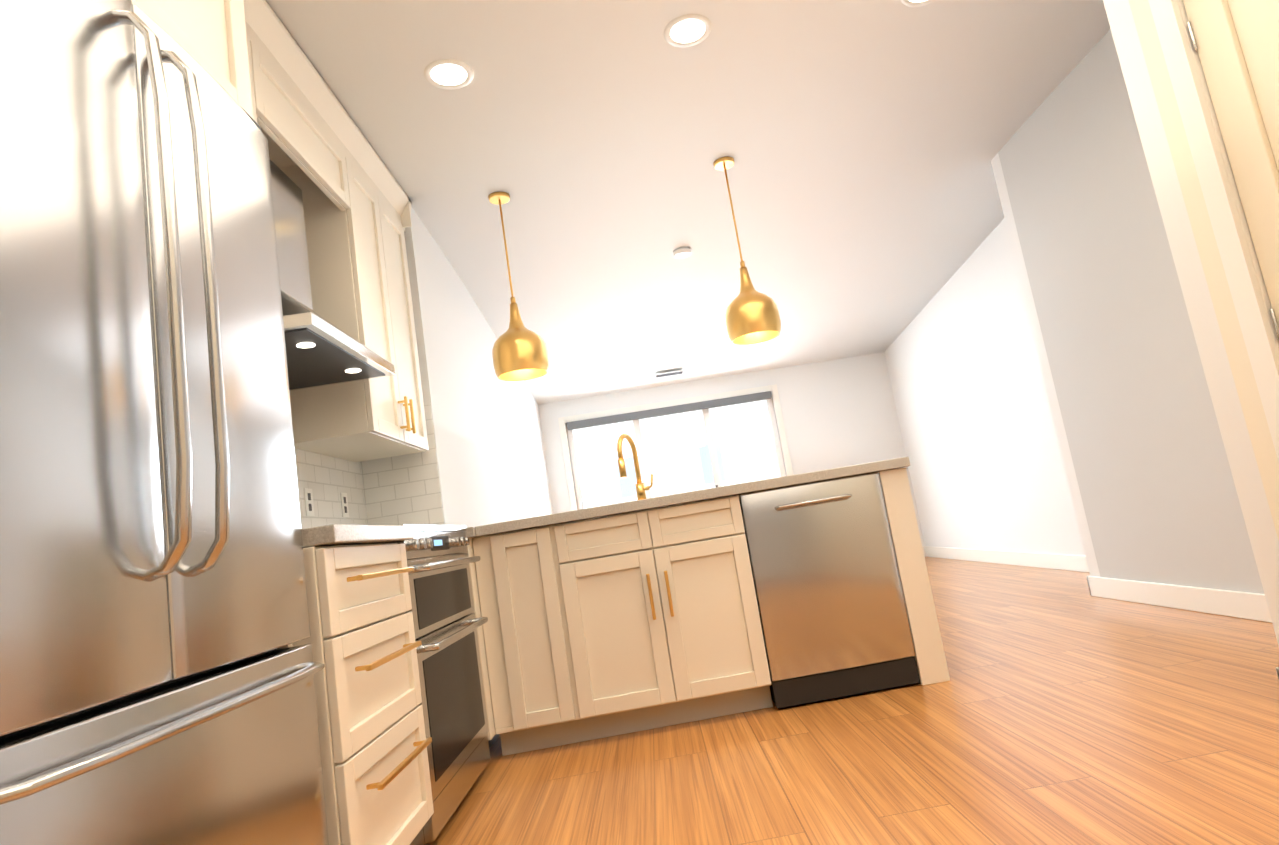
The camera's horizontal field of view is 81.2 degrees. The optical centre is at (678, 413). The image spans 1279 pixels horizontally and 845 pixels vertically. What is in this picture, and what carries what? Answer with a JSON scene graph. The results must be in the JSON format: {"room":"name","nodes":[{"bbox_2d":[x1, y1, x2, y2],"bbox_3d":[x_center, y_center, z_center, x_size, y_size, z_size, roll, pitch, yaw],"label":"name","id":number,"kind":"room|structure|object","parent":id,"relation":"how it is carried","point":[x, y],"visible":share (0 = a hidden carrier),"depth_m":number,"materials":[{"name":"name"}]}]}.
{"room":"kitchen","nodes":[
{"label":"kitchen","id":0,"kind":"room"},
{"bbox_2d":[404,207,556,527],"bbox_3d":[-1.374,0.518,6.096,0.120,2.780,4.600,-9,-8,-4],"label":"wall","id":1,"kind":"structure","parent":0,"point":[492,450],"depth_m":4.78,"materials":[{"name":"white paint"}]},
{"bbox_2d":[255,0,382,448],"bbox_3d":[-1.501,-0.626,2.706,0.369,1.366,0.894,-9,-8,-4],"label":"upper cabinet","id":2,"kind":"object","parent":1,"relation":"attached to","point":[329,163],"depth_m":3.02,"materials":[{"name":"beige"}]},
{"bbox_2d":[294,448,367,528],"bbox_3d":[-1.614,-0.155,2.768,0.008,1.379,2.160,-9,-8,-4],"label":"tile backsplash","id":3,"kind":"structure","parent":1,"relation":"attached to","point":[326,479],"depth_m":3.35,"materials":[{"name":"white tile"}]},
{"bbox_2d":[304,488,314,515],"bbox_3d":[-1.547,0.371,3.124,0.006,0.115,0.070,-9,-8,-4],"label":"electrical outlet plate","id":4,"kind":"object","parent":3,"relation":"attached to","point":[308,497],"depth_m":3.12,"materials":[{"name":"white"}]},
{"bbox_2d":[340,492,348,516],"bbox_3d":[-1.562,0.428,3.489,0.006,0.115,0.070,-9,-8,-4],"label":"electrical outlet plate","id":5,"kind":"object","parent":3,"relation":"attached to","point":[344,501],"depth_m":3.48,"materials":[{"name":"white"}]},
{"bbox_2d":[269,158,394,390],"bbox_3d":[-1.430,-0.529,2.693,0.478,0.734,0.758,-9,-8,-4],"label":"range hood","id":6,"kind":"object","parent":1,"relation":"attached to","point":[321,351],"visible":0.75,"depth_m":2.69,"materials":[{"name":"silver metal"}]},
{"bbox_2d":[299,128,428,461],"bbox_3d":[-1.531,-0.508,3.462,0.369,1.366,0.764,-9,-8,-4],"label":"upper cabinet","id":7,"kind":"object","parent":1,"relation":"attached to","point":[384,210],"depth_m":3.48,"materials":[{"name":"beige"}]},
{"bbox_2d":[361,404,444,524],"bbox_3d":[-1.411,0.317,3.790,0.378,0.689,0.008,-9,-8,-4],"label":"tile backsplash","id":8,"kind":"structure","parent":1,"relation":"attached to","point":[402,489],"depth_m":3.78,"materials":[{"name":"white tile"}]},
{"bbox_2d":[266,0,1110,404],"bbox_3d":[0.350,-1.450,2.901,5.000,0.465,11.750,-9,-8,-4],"label":"ceiling","id":9,"kind":"structure","parent":0,"point":[862,142],"depth_m":3.99,"materials":[{"name":"white paint"}]},
{"bbox_2d":[424,59,473,89],"bbox_3d":[-0.930,-1.373,3.022,0.195,0.005,0.195,-17,-11,41],"label":"recessed light","id":10,"kind":"object","parent":9,"relation":"in","point":[449,74],"depth_m":3.02,"materials":[{"name":"white"}]},
{"bbox_2d":[488,192,548,380],"bbox_3d":[-0.910,-0.702,4.045,0.291,1.019,0.291,-9,-8,-4],"label":"pendant light","id":11,"kind":"object","parent":9,"relation":"hanging from","point":[519,351],"visible":1,"depth_m":3.91,"materials":[{"name":"gold metal"}]},
{"bbox_2d":[654,370,683,377],"bbox_3d":[-0.098,-0.421,7.964,0.320,0.012,0.160,-9,-8,-4],"label":"ceiling vent","id":12,"kind":"object","parent":9,"relation":"in","point":[668,373],"visible":1,"depth_m":7.93,"materials":[{"name":"white"}]},
{"bbox_2d":[673,247,690,258],"bbox_3d":[0.027,-1.129,5.243,0.130,0.034,0.130,-9,-8,-4],"label":"smoke detector","id":13,"kind":"object","parent":9,"relation":"attached to","point":[682,252],"visible":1,"depth_m":5.21,"materials":[{"name":"white"}]},
{"bbox_2d":[664,14,711,46],"bbox_3d":[0.038,-1.536,2.996,0.195,0.005,0.195,-17,-11,41],"label":"recessed light","id":14,"kind":"object","parent":9,"relation":"in","point":[688,30],"depth_m":2.99,"materials":[{"name":"white"}]},
{"bbox_2d":[713,157,780,344],"bbox_3d":[0.334,-0.903,4.076,0.291,1.020,0.291,-9,-8,-4],"label":"pendant light","id":15,"kind":"object","parent":9,"relation":"hanging from","point":[752,315],"visible":1,"depth_m":3.94,"materials":[{"name":"gold metal"}]},
{"bbox_2d":[901,0,934,6],"bbox_3d":[0.988,-1.695,2.982,0.195,0.005,0.195,-17,-11,41],"label":"recessed light","id":16,"kind":"object","parent":9,"relation":"in","point":[910,3],"depth_m":3.05,"materials":[{"name":"white"}]},
{"bbox_2d":[541,352,924,545],"bbox_3d":[0.550,0.548,8.421,3.960,2.780,0.150,-9,-8,-4],"label":"wall","id":17,"kind":"structure","parent":0,"point":[837,413],"depth_m":8.46,"materials":[{"name":"white paint"}]},
{"bbox_2d":[558,384,792,510],"bbox_3d":[0.060,0.917,8.260,2.500,2.170,0.016,-9,-8,-4],"label":"door frame","id":18,"kind":"structure","parent":17,"relation":"attached to","point":[567,460],"depth_m":8.38,"materials":[{"name":"white"}]},
{"bbox_2d":[425,557,1278,844],"bbox_3d":[0.768,1.083,2.502,5.000,0.060,11.710,-9,-8,-4],"label":"floor","id":19,"kind":"structure","parent":0,"point":[1062,707],"depth_m":2.28,"materials":[{"name":"brown wood"}]},
{"bbox_2d":[0,0,328,844],"bbox_3d":[-1.070,0.213,1.116,0.745,1.826,0.906,-9,-8,-4],"label":"refrigerator","id":20,"kind":"object","parent":19,"relation":"on","point":[156,686],"visible":1,"depth_m":1.10,"materials":[{"name":"silver"}]},
{"bbox_2d":[131,0,292,649],"bbox_3d":[-1.187,-0.209,1.213,0.672,2.716,1.069,-9,-8,-4],"label":"tall cabinet","id":21,"kind":"object","parent":19,"relation":"on","point":[209,37],"visible":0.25,"depth_m":1.64,"materials":[{"name":"beige"}]},
{"bbox_2d":[293,542,433,844],"bbox_3d":[-1.039,0.805,1.828,0.731,0.868,0.560,-9,-8,-4],"label":"base cabinet","id":22,"kind":"object","parent":19,"relation":"on","point":[374,742],"visible":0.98,"depth_m":1.76,"materials":[{"name":"beige"}]},
{"bbox_2d":[302,524,413,547],"bbox_3d":[-1.122,0.361,1.897,0.713,0.040,0.558,-9,-8,-4],"label":"countertop","id":23,"kind":"structure","parent":22,"relation":"on","point":[335,534],"depth_m":1.76,"materials":[{"name":"stone"}]},
{"bbox_2d":[392,524,490,844],"bbox_3d":[-1.064,0.882,2.488,0.733,0.918,0.758,-9,-8,-4],"label":"range","id":24,"kind":"object","parent":19,"relation":"on","point":[447,624],"visible":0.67,"depth_m":2.42,"materials":[{"name":"silver metal"}]},
{"bbox_2d":[460,532,535,755],"bbox_3d":[-1.109,1.031,3.269,0.706,0.868,0.820,-9,-8,-4],"label":"base cabinet","id":25,"kind":"object","parent":19,"relation":"on","point":[510,700],"depth_m":2.96,"materials":[{"name":"beige"}]},
{"bbox_2d":[457,526,481,537],"bbox_3d":[-1.162,0.524,2.941,0.716,0.040,0.027,-9,-8,-4],"label":"countertop","id":26,"kind":"structure","parent":25,"relation":"on","point":[472,532],"depth_m":2.95,"materials":[{"name":"stone"}]},
{"bbox_2d":[478,457,909,535],"bbox_3d":[-0.298,0.468,3.519,2.510,0.040,1.028,-9,-8,-4],"label":"countertop","id":27,"kind":"structure","parent":25,"relation":"on","point":[873,467],"depth_m":3.04,"materials":[{"name":"stone"}]},
{"bbox_2d":[617,434,652,499],"bbox_3d":[-0.203,0.260,3.543,0.155,0.341,0.202,-9,-8,-4],"label":"faucet","id":28,"kind":"object","parent":27,"relation":"on","point":[640,490],"visible":0.81,"depth_m":3.58,"materials":[{"name":"gold metal"}]},
{"bbox_2d":[739,472,919,708],"bbox_3d":[0.603,0.754,3.291,0.588,0.866,0.610,-9,-8,-4],"label":"dishwasher","id":29,"kind":"object","parent":19,"relation":"on","point":[830,600],"visible":0.96,"depth_m":3.02,"materials":[{"name":"grey metal"}]},
{"bbox_2d":[885,222,1080,554],"bbox_3d":[2.662,-0.082,6.532,0.100,2.780,4.240,-9,-8,-4],"label":"wall","id":30,"kind":"structure","parent":0,"point":[984,474],"depth_m":6.48,"materials":[{"name":"white paint"}]},
{"bbox_2d":[922,546,1088,571],"bbox_3d":[2.818,1.224,6.309,0.020,0.115,3.990,-9,-8,-4],"label":"baseboard","id":31,"kind":"structure","parent":30,"relation":"attached to","point":[1040,560],"depth_m":6.24,"materials":[{"name":"white"}]},
{"bbox_2d":[991,39,1252,592],"bbox_3d":[2.273,-0.488,3.379,0.100,2.780,2.280,-9,-8,-4],"label":"wall","id":32,"kind":"structure","parent":0,"point":[1061,364],"depth_m":3.81,"materials":[{"name":"white paint"}]},
{"bbox_2d":[1086,575,1271,622],"bbox_3d":[2.428,0.830,3.238,0.016,0.115,2.196,-9,-8,-4],"label":"baseboard","id":33,"kind":"structure","parent":32,"relation":"attached to","point":[1245,605],"depth_m":3.53,"materials":[{"name":"white"}]},
{"bbox_2d":[1101,0,1278,644],"bbox_3d":[1.670,-0.946,-0.351,0.100,2.780,5.380,-9,-8,-4],"label":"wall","id":34,"kind":"structure","parent":0,"point":[1235,418],"depth_m":2.22,"materials":[{"name":"white paint"}]},
{"bbox_2d":[1148,0,1278,461],"bbox_3d":[1.638,-0.372,1.401,0.118,2.180,1.356,-9,-8,-4],"label":"door frame","id":35,"kind":"structure","parent":34,"relation":"attached to","point":[1243,272],"depth_m":2.06,"materials":[{"name":"white"}]},
{"bbox_2d":[1183,0,1278,340],"bbox_3d":[1.602,-0.333,1.394,0.098,2.089,1.199,-9,-8,-4],"label":"closet double door","id":36,"kind":"structure","parent":34,"relation":"in","point":[1235,43],"depth_m":1.98,"materials":[{"name":"beige paint"}]},
{"label":"outside","id":37,"kind":"structure","parent":0,"visible":0},
{"bbox_2d":[566,391,785,509],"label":"window","id":38,"kind":"structure","parent":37,"point":[730,457],"depth_m":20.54,"materials":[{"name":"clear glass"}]}
]}

